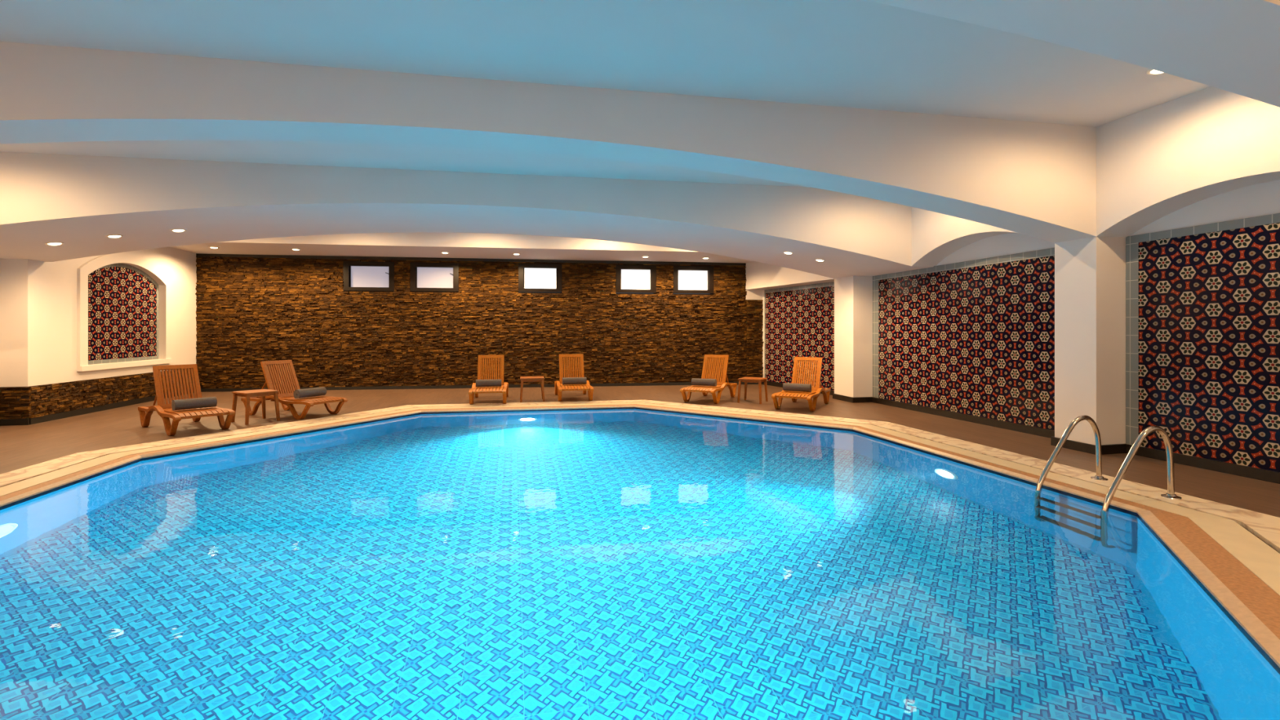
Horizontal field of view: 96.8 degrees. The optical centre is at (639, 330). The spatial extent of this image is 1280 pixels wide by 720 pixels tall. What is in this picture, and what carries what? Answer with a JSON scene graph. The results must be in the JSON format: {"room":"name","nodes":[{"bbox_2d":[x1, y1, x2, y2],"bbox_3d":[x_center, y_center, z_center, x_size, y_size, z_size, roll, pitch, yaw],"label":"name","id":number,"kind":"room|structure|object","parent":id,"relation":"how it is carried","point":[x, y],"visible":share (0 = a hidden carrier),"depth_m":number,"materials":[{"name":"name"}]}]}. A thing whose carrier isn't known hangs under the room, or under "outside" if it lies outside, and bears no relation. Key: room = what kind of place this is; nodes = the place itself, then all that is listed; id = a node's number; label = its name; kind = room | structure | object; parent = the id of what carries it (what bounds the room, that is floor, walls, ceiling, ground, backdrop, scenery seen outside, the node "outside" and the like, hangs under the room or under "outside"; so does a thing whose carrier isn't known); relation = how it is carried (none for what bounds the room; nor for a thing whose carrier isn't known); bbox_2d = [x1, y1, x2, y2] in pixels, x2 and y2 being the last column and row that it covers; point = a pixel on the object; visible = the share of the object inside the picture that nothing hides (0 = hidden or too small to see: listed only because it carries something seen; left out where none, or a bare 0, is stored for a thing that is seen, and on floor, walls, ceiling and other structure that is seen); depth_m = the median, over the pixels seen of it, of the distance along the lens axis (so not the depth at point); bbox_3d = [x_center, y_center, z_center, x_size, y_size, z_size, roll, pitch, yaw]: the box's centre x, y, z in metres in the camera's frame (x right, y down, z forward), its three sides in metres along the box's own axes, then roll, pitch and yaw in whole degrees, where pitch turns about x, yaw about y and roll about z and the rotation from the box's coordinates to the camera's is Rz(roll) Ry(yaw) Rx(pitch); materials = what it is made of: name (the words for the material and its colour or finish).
{"room":"indoor swimming pool","nodes":[
{"label":"indoor swimming pool","id":0,"kind":"room"},
{"bbox_2d":[27,246,196,386],"bbox_3d":[-9.326,-0.460,10.488,0.001,3.620,4.700,0,0,-12],"label":"wall","id":1,"kind":"structure","parent":0,"point":[52,286],"depth_m":8.95,"materials":[{"name":"white paint"}]},
{"bbox_2d":[88,262,158,364],"bbox_3d":[-9.375,-0.325,10.309,0.001,1.790,2.130,0,0,-12],"label":"tile mural","id":2,"kind":"object","parent":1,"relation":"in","point":[123,299],"visible":0.97,"depth_m":10.27,"materials":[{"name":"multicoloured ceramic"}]},
{"bbox_2d":[195,256,764,388],"bbox_3d":[-3.211,-0.400,13.581,13.377,3.500,0.354,0,0,-8],"label":"wall","id":3,"kind":"structure","parent":0,"point":[251,311],"depth_m":13.32,"materials":[{"name":"stone"}]},
{"bbox_2d":[342,261,394,291],"bbox_3d":[-6.222,-1.248,13.095,1.103,0.665,0.135,0,0,-8],"label":"window","id":4,"kind":"structure","parent":3,"relation":"in","point":[357,275],"depth_m":13.09,"materials":[{"name":"black"}]},
{"bbox_2d":[409,262,458,291],"bbox_3d":[-4.793,-1.248,13.299,1.083,0.665,0.135,0,0,-8],"label":"window","id":5,"kind":"structure","parent":3,"relation":"in","point":[424,277],"depth_m":13.29,"materials":[{"name":"black"}]},
{"bbox_2d":[195,253,746,266],"bbox_3d":[-3.569,-1.667,13.426,12.588,0.065,0.030,0,0,-8],"label":"trim","id":6,"kind":"structure","parent":3,"relation":"attached to","point":[197,255],"depth_m":13.32,"materials":[{"name":"black"}]},
{"bbox_2d":[200,381,758,391],"bbox_3d":[-3.185,1.315,13.474,13.361,0.070,0.045,0,0,-8],"label":"baseboard","id":7,"kind":"structure","parent":3,"relation":"attached to","point":[733,382],"depth_m":13.24,"materials":[{"name":"black"}]},
{"bbox_2d":[518,263,561,292],"bbox_3d":[-2.390,-1.262,13.643,1.023,0.675,0.135,0,0,-8],"label":"window","id":8,"kind":"structure","parent":3,"relation":"in","point":[532,277],"depth_m":13.64,"materials":[{"name":"black"}]},
{"bbox_2d":[615,265,656,293],"bbox_3d":[-0.102,-1.265,13.970,0.993,0.670,0.135,0,0,-8],"label":"window","id":9,"kind":"structure","parent":3,"relation":"in","point":[629,278],"depth_m":13.97,"materials":[{"name":"black"}]},
{"bbox_2d":[673,266,713,293],"bbox_3d":[1.323,-1.265,14.174,1.023,0.670,0.135,0,0,-8],"label":"window","id":10,"kind":"structure","parent":3,"relation":"in","point":[686,279],"depth_m":14.17,"materials":[{"name":"black"}]},
{"bbox_2d":[745,289,762,299],"bbox_3d":[3.043,-0.905,14.369,0.775,0.250,0.036,0,0,-8],"label":"trim","id":11,"kind":"structure","parent":3,"relation":"attached to","point":[751,294],"depth_m":14.33,"materials":[{"name":"white paint"}]},
{"bbox_2d":[0,0,1210,186],"bbox_3d":[-1.552,-2.337,5.648,14.600,0.625,18.100,0,0,-12],"label":"ceiling","id":12,"kind":"structure","parent":0,"point":[858,54],"depth_m":4.40,"materials":[{"name":"white paint"}]},
{"bbox_2d":[168,232,752,262],"bbox_3d":[-3.060,-1.985,12.607,13.329,0.570,1.895,0,0,-8],"label":"ceiling","id":13,"kind":"structure","parent":12,"relation":"attached to","point":[460,245],"depth_m":11.89,"materials":[{"name":"white paint"}]},
{"bbox_2d":[0,151,929,278],"bbox_3d":[-2.285,-1.639,8.789,13.920,1.223,2.250,0,0,-12],"label":"ceiling beam","id":14,"kind":"structure","parent":12,"relation":"attached to","point":[74,201],"depth_m":7.95,"materials":[{"name":"white paint"}]},
{"bbox_2d":[44,241,64,245],"bbox_3d":[-7.844,-1.167,7.620,0.181,0.046,0.183,0,0,-6],"label":"recessed light","id":15,"kind":"object","parent":14,"relation":"attached to","point":[53,243],"visible":1,"depth_m":7.59,"materials":[{"name":"beige"}]},
{"bbox_2d":[105,234,123,237],"bbox_3d":[-7.154,-1.285,7.742,0.182,0.043,0.183,0,0,-6],"label":"recessed light","id":16,"kind":"object","parent":14,"relation":"attached to","point":[112,235],"visible":1,"depth_m":7.71,"materials":[{"name":"beige"}]},
{"bbox_2d":[169,228,186,231],"bbox_3d":[-6.424,-1.395,7.913,0.182,0.040,0.183,0,0,-6],"label":"recessed light","id":17,"kind":"object","parent":14,"relation":"attached to","point":[174,229],"visible":1,"depth_m":7.88,"materials":[{"name":"beige"}]},
{"bbox_2d":[782,251,793,254],"bbox_3d":[2.518,-1.323,9.669,0.182,0.042,0.183,0,0,-19],"label":"recessed light","id":18,"kind":"object","parent":14,"relation":"attached to","point":[784,252],"visible":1,"depth_m":9.63,"materials":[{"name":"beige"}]},
{"bbox_2d":[814,258,825,262],"bbox_3d":[3.120,-1.221,9.863,0.181,0.044,0.183,0,0,-6],"label":"recessed light","id":19,"kind":"object","parent":14,"relation":"attached to","point":[815,260],"visible":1,"depth_m":9.82,"materials":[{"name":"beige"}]},
{"bbox_2d":[0,41,1096,243],"bbox_3d":[-1.459,-1.639,5.039,13.920,1.223,0.490,0,0,-12],"label":"ceiling beam","id":20,"kind":"structure","parent":12,"relation":"attached to","point":[1036,180],"depth_m":5.04,"materials":[{"name":"white paint"}]},
{"bbox_2d":[866,0,1279,106],"bbox_3d":[-0.806,-1.639,2.075,13.920,1.223,0.600,0,0,-12],"label":"ceiling beam","id":21,"kind":"structure","parent":12,"relation":"attached to","point":[1232,46],"depth_m":2.87,"materials":[{"name":"white paint"}]},
{"bbox_2d":[1146,69,1164,75],"bbox_3d":[4.412,-2.203,4.817,0.184,0.026,0.184,0,0,-12],"label":"recessed light","id":22,"kind":"object","parent":12,"relation":"in","point":[1151,72],"visible":0.48,"depth_m":4.84,"materials":[{"name":"beige"}]},
{"bbox_2d":[0,384,1279,517],"bbox_3d":[-1.520,1.350,5.502,14.600,0.001,17.800,0,0,-12],"label":"floor","id":23,"kind":"structure","parent":0,"point":[21,446],"depth_m":7.94,"materials":[{"name":"brown tile"}]},
{"bbox_2d":[137,364,235,435],"bbox_3d":[-6.293,0.920,7.871,1.619,0.864,0.650,0,0,36],"label":"sun lounger","id":24,"kind":"object","parent":23,"relation":"on","point":[164,411],"visible":0.82,"depth_m":7.89,"materials":[{"name":"red wood"}]},
{"bbox_2d":[171,396,217,410],"bbox_3d":[-5.991,0.981,7.653,0.145,0.141,0.460,0,0,37],"label":"rolled towel","id":25,"kind":"object","parent":24,"relation":"on","point":[201,402],"visible":1,"depth_m":7.60,"materials":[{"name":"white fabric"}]},
{"bbox_2d":[231,389,279,425],"bbox_3d":[-5.715,1.124,8.458,0.460,0.452,0.460,0,0,32],"label":"side table","id":26,"kind":"object","parent":23,"relation":"on","point":[247,394],"visible":1,"depth_m":8.39,"materials":[{"name":"red wood"}]},
{"bbox_2d":[240,360,347,419],"bbox_3d":[-5.557,0.920,9.139,1.619,0.864,0.650,0,0,23],"label":"sun lounger","id":27,"kind":"object","parent":23,"relation":"on","point":[280,375],"visible":0.8,"depth_m":9.13,"materials":[{"name":"red wood"}]},
{"bbox_2d":[293,386,326,398],"bbox_3d":[-5.213,0.981,8.994,0.145,0.141,0.460,0,0,23],"label":"rolled towel","id":28,"kind":"object","parent":27,"relation":"on","point":[321,391],"visible":1,"depth_m":8.92,"materials":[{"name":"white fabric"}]},
{"bbox_2d":[468,355,508,404],"bbox_3d":[-2.895,0.920,10.976,0.650,0.864,1.619,0,0,-11],"label":"sun lounger","id":29,"kind":"object","parent":23,"relation":"on","point":[475,390],"visible":0.9,"depth_m":11.21,"materials":[{"name":"orange wood"}]},
{"bbox_2d":[475,379,501,386],"bbox_3d":[-2.821,0.981,10.611,0.460,0.141,0.145,0,0,-13],"label":"rolled towel","id":30,"kind":"object","parent":29,"relation":"on","point":[479,383],"visible":1,"depth_m":10.55,"materials":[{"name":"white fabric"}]},
{"bbox_2d":[520,376,544,402],"bbox_3d":[-2.076,1.124,10.950,0.460,0.452,0.460,0,0,-12],"label":"side table","id":31,"kind":"object","parent":23,"relation":"on","point":[523,379],"visible":1,"depth_m":10.77,"materials":[{"name":"red wood"}]},
{"bbox_2d":[554,354,593,401],"bbox_3d":[-1.350,0.920,11.430,0.650,0.864,1.619,0,0,-11],"label":"sun lounger","id":32,"kind":"object","parent":23,"relation":"on","point":[558,385],"visible":0.82,"depth_m":11.68,"materials":[{"name":"orange wood"}]},
{"bbox_2d":[562,377,586,384],"bbox_3d":[-1.276,0.981,11.064,0.460,0.141,0.145,0,0,-13],"label":"rolled towel","id":33,"kind":"object","parent":32,"relation":"on","point":[571,380],"visible":1,"depth_m":11.01,"materials":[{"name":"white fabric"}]},
{"bbox_2d":[680,354,737,404],"bbox_3d":[1.373,0.920,11.135,0.650,0.864,1.619,0,0,25],"label":"sun lounger","id":34,"kind":"object","parent":23,"relation":"on","point":[720,386],"visible":0.77,"depth_m":11.32,"materials":[{"name":"orange wood"}]},
{"bbox_2d":[691,377,716,386],"bbox_3d":[1.216,0.981,10.796,0.460,0.141,0.145,0,0,23],"label":"rolled towel","id":35,"kind":"object","parent":34,"relation":"on","point":[695,381],"visible":1,"depth_m":10.74,"materials":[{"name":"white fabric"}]},
{"bbox_2d":[737,377,768,404],"bbox_3d":[2.134,1.124,10.761,0.460,0.452,0.460,0,0,28],"label":"side table","id":36,"kind":"object","parent":23,"relation":"on","point":[752,380],"visible":1,"depth_m":10.66,"materials":[{"name":"orange wood"}]},
{"bbox_2d":[771,356,831,411],"bbox_3d":[2.894,0.920,10.125,0.650,0.864,1.619,0,0,30],"label":"sun lounger","id":37,"kind":"object","parent":23,"relation":"on","point":[815,389],"visible":0.83,"depth_m":10.29,"materials":[{"name":"orange wood"}]},
{"bbox_2d":[782,382,811,391],"bbox_3d":[2.709,0.981,9.801,0.460,0.141,0.145,0,0,28],"label":"rolled towel","id":38,"kind":"object","parent":37,"relation":"on","point":[786,386],"visible":1,"depth_m":9.74,"materials":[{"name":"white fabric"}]},
{"bbox_2d":[832,275,872,403],"bbox_3d":[4.122,0.159,11.021,0.445,2.382,0.700,0,0,-12],"label":"pillar","id":39,"kind":"structure","parent":23,"relation":"on","point":[853,295],"depth_m":10.73,"materials":[{"name":"white paint"}]},
{"bbox_2d":[1050,236,1125,454],"bbox_3d":[5.121,0.159,6.489,0.445,2.382,0.540,0,0,-12],"label":"pillar","id":40,"kind":"structure","parent":23,"relation":"on","point":[1090,273],"depth_m":6.29,"materials":[{"name":"white paint"}]},
{"bbox_2d":[0,407,1279,673],"bbox_3d":[-0.820,2.033,5.277,8.570,1.295,9.720,0,0,-12],"label":"pool edge","id":41,"kind":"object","parent":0,"point":[1245,633],"depth_m":5.93,"materials":[{"name":"blue tile"}]},
{"bbox_2d":[0,400,1279,667],"bbox_3d":[-0.801,1.365,5.191,10.090,0.039,11.443,0,0,-12],"label":"pool coping","id":42,"kind":"object","parent":41,"relation":"on","point":[1233,552],"visible":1,"depth_m":5.06,"materials":[{"name":"beige stone"}]},
{"bbox_2d":[1035,415,1182,511],"bbox_3d":[3.920,1.572,4.817,0.779,1.619,0.708,0,0,-12],"label":"pool ladder","id":43,"kind":"object","parent":42,"relation":"attached to","point":[1171,494],"visible":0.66,"depth_m":4.59,"materials":[{"name":"metal"}]},
{"bbox_2d":[745,261,834,289],"bbox_3d":[3.438,-1.640,12.918,0.415,1.220,3.461,0,0,-22],"label":"wall","id":44,"kind":"structure","parent":0,"point":[759,276],"depth_m":13.18,"materials":[{"name":"white paint"}]},
{"bbox_2d":[761,281,831,377],"bbox_3d":[3.741,-0.450,12.985,0.197,3.600,3.426,0,0,-22],"label":"wall","id":45,"kind":"structure","parent":0,"point":[762,334],"depth_m":14.30,"materials":[{"name":"white paint"}]},
{"bbox_2d":[764,281,834,390],"bbox_3d":[3.671,0.115,12.838,0.019,2.270,3.019,0,0,-22],"label":"tile mural","id":46,"kind":"object","parent":45,"relation":"attached to","point":[799,320],"visible":0.78,"depth_m":12.97,"materials":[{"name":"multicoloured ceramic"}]},
{"bbox_2d":[911,86,1279,266],"bbox_3d":[5.133,-1.650,6.492,0.420,1.240,5.430,0,0,-12],"label":"wall","id":47,"kind":"structure","parent":0,"point":[1153,163],"depth_m":5.57,"materials":[{"name":"white paint"}]},
{"bbox_2d":[935,179,1279,266],"bbox_3d":[5.788,-0.460,4.962,0.200,3.620,13.200,0,0,-12],"label":"wall","id":48,"kind":"structure","parent":0,"point":[1263,198],"depth_m":5.69,"materials":[{"name":"white paint"}]},
{"bbox_2d":[872,247,1054,430],"bbox_3d":[4.836,0.105,8.761,0.019,2.290,4.060,0,0,-12],"label":"tile mural","id":49,"kind":"object","parent":48,"relation":"attached to","point":[975,337],"visible":0.94,"depth_m":8.42,"materials":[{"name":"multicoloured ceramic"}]},
{"bbox_2d":[760,381,1279,484],"bbox_3d":[5.282,1.300,6.497,0.458,0.100,16.410,0,0,-14],"label":"baseboard","id":50,"kind":"structure","parent":48,"relation":"attached to","point":[1253,473],"depth_m":6.11,"materials":[{"name":"wood"}]},
{"bbox_2d":[1125,213,1279,471],"bbox_3d":[5.644,0.105,5.097,0.019,2.290,2.445,0,0,-12],"label":"tile mural","id":51,"kind":"object","parent":48,"relation":"attached to","point":[1202,302],"visible":0.98,"depth_m":5.54,"materials":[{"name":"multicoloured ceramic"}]},
{"bbox_3d":[-7.969,-0.460,1.776,0.200,3.620,12.900,0,0,-12],"label":"wall","id":52,"kind":"structure","parent":0,"visible":0},
{"bbox_2d":[0,389,191,426],"bbox_3d":[-8.745,1.305,6.947,0.510,0.090,11.334,0,0,-12],"label":"baseboard","id":53,"kind":"structure","parent":52,"relation":"attached to","point":[3,422],"depth_m":8.97,"materials":[{"name":"black wood"}]},
{"bbox_2d":[0,367,199,419],"bbox_3d":[-8.735,1.077,6.965,0.537,0.545,11.364,0,0,-12],"label":"wall","id":54,"kind":"structure","parent":52,"relation":"attached to","point":[37,401],"depth_m":8.98,"materials":[{"name":"stone"}]},
{"bbox_2d":[0,258,164,386],"bbox_3d":[-9.455,-0.460,9.794,0.550,3.620,3.400,0,0,-12],"label":"wall","id":55,"kind":"structure","parent":54,"relation":"attached to","point":[13,272],"depth_m":8.16,"materials":[{"name":"white paint"}]},
{"bbox_2d":[76,253,173,371],"bbox_3d":[-9.257,-0.367,10.335,0.070,2.045,2.490,0,0,-12],"label":"trim","id":56,"kind":"structure","parent":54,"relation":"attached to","point":[96,263],"depth_m":9.76,"materials":[{"name":"white paint"}]},
{"bbox_3d":[-0.815,2.676,5.256,8.570,0.007,9.767,0,0,-12],"label":"floor","id":57,"kind":"structure","parent":0,"visible":0},
{"bbox_2d":[0,408,1279,719],"bbox_3d":[-0.820,2.060,5.277,8.630,1.300,9.780,0,0,-12],"label":"pool water","id":58,"kind":"object","parent":57,"relation":"on","point":[607,564],"visible":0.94,"depth_m":3.14,"materials":[{"name":"blue liquid"}]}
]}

